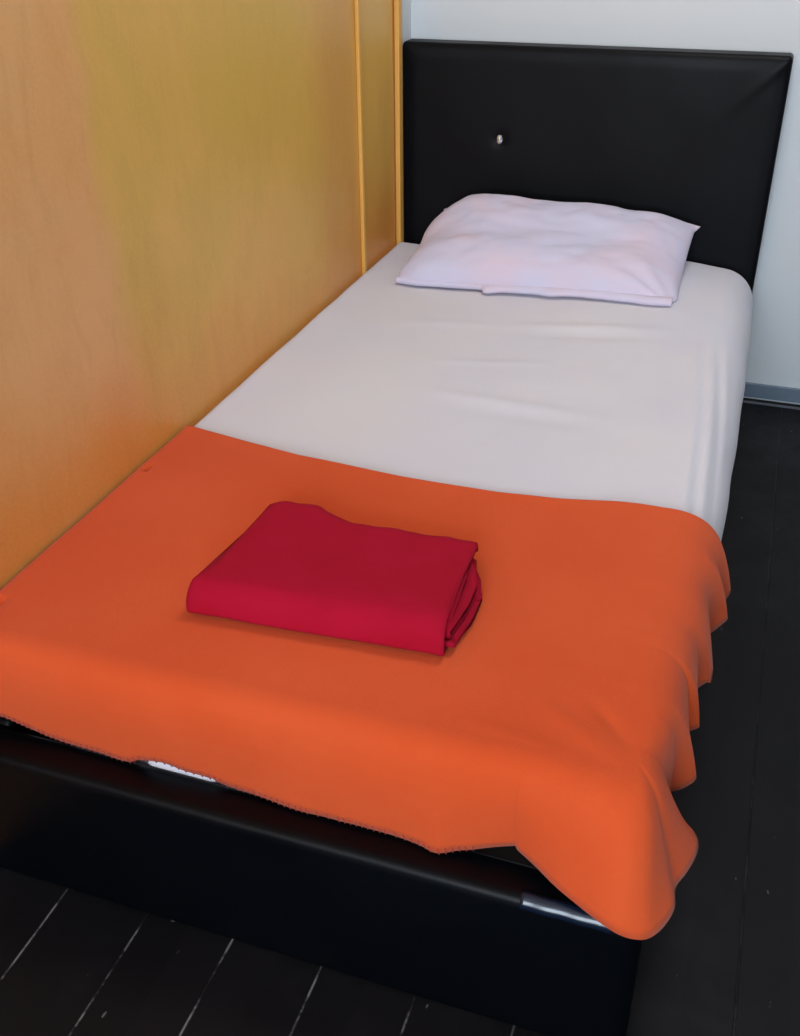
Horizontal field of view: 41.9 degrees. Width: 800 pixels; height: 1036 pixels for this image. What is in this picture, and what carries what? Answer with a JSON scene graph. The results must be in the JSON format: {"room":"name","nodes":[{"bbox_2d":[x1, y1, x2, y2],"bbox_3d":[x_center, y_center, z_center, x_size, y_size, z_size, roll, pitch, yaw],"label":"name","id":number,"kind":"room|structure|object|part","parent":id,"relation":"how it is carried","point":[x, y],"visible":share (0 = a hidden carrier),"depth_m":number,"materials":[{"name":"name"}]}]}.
{"room":"bedroom","nodes":[
{"label":"bedroom","id":0,"kind":"room"},
{"bbox_2d":[0,0,410,589],"bbox_3d":[-0.760,-0.388,0.660,0.050,2.500,4.690,10,33,16],"label":"wall","id":1,"kind":"structure","parent":0,"point":[180,191],"depth_m":1.73,"materials":[{"name":"brown wood"}]},
{"bbox_2d":[354,0,366,274],"bbox_3d":[-0.098,-1.360,2.216,0.010,2.500,0.016,10,33,16],"label":"trim","id":2,"kind":"structure","parent":1,"relation":"attached to","point":[356,2],"depth_m":2.48,"materials":[{"name":"brown wood"}]},
{"bbox_2d":[392,0,396,245],"bbox_3d":[-0.019,-1.488,2.421,0.002,2.500,0.010,10,33,16],"label":"trim","id":3,"kind":"structure","parent":1,"relation":"attached to","point":[393,43],"depth_m":2.70,"materials":[{"name":"orange wood"}]},
{"bbox_2d":[394,0,403,243],"bbox_3d":[-0.007,-1.497,2.435,0.014,2.500,0.028,10,33,16],"label":"trim","id":4,"kind":"structure","parent":1,"relation":"attached to","point":[397,3],"depth_m":2.71,"materials":[{"name":"brown wood"}]},
{"bbox_2d":[0,398,799,1035],"bbox_3d":[0.149,0.873,1.080,2.090,0.100,4.930,10,33,16],"label":"floor","id":5,"kind":"structure","parent":0,"point":[726,960],"depth_m":1.46,"materials":[{"name":"black wood"}]},
{"bbox_2d":[0,38,793,1035],"bbox_3d":[0.151,-0.284,2.005,0.948,0.890,2.022,10,33,16],"label":"bed","id":6,"kind":"object","parent":5,"relation":"on","point":[692,136],"visible":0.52,"depth_m":1.43,"materials":[{"name":"black leather"}]},
{"bbox_3d":[-0.266,-0.081,2.289,0.058,0.249,1.881,10,33,16],"label":"rail","id":7,"kind":"part","parent":6,"relation":"part of","materials":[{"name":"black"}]},
{"bbox_3d":[-0.163,0.478,1.386,0.943,0.249,0.059,10,33,16],"label":"foot rail","id":8,"kind":"part","parent":6,"relation":"part of","materials":[{"name":"black"}]},
{"bbox_2d":[78,242,752,792],"bbox_3d":[0.157,-0.154,2.065,0.966,0.229,1.890,10,33,16],"label":"mattress","id":9,"kind":"object","parent":6,"relation":"on","point":[526,394],"visible":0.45,"depth_m":2.06,"materials":[{"name":"fabric"}]},
{"bbox_2d":[0,425,730,939],"bbox_3d":[-0.044,0.155,1.528,1.020,0.147,0.734,10,33,16],"label":"blanket","id":10,"kind":"object","parent":9,"relation":"on","point":[556,729],"visible":0.81,"depth_m":1.35,"materials":[{"name":"orange fabric"}]},
{"bbox_2d":[186,501,481,656],"bbox_3d":[-0.066,0.077,1.468,0.371,0.050,0.286,11,34,18],"label":"folded cloth","id":11,"kind":"object","parent":10,"relation":"on","point":[306,568],"visible":1,"depth_m":1.41,"materials":[{"name":"red fabric"}]},
{"bbox_2d":[396,194,699,306],"bbox_3d":[0.363,-0.668,2.568,0.692,0.161,0.346,10,33,16],"label":"pillow","id":12,"kind":"object","parent":9,"relation":"on","point":[488,243],"visible":1,"depth_m":2.53,"materials":[{"name":"fabric"}]},
{"bbox_3d":[0.467,-0.772,2.785,0.948,0.890,0.076,10,33,16],"label":"headboard","id":13,"kind":"part","parent":6,"relation":"part of","materials":[{"name":"black"}]},
{"bbox_2d":[411,0,799,404],"bbox_3d":[0.920,-1.437,2.323,2.090,2.500,0.120,10,33,16],"label":"wall","id":14,"kind":"structure","parent":0,"point":[734,25],"depth_m":2.60,"materials":[{"name":"white paint"}]},
{"bbox_2d":[742,400,799,409],"bbox_3d":[1.354,-0.253,2.775,0.893,0.004,0.008,10,33,16],"label":"trim","id":15,"kind":"structure","parent":14,"relation":"attached to","point":[744,401],"depth_m":2.87,"materials":[{"name":"grey"}]},
{"bbox_2d":[744,382,799,402],"bbox_3d":[1.361,-0.287,2.781,0.893,0.040,0.010,10,33,16],"label":"baseboard","id":16,"kind":"structure","parent":14,"relation":"attached to","point":[788,394],"depth_m":2.88,"materials":[{"name":"paint"}]}
]}

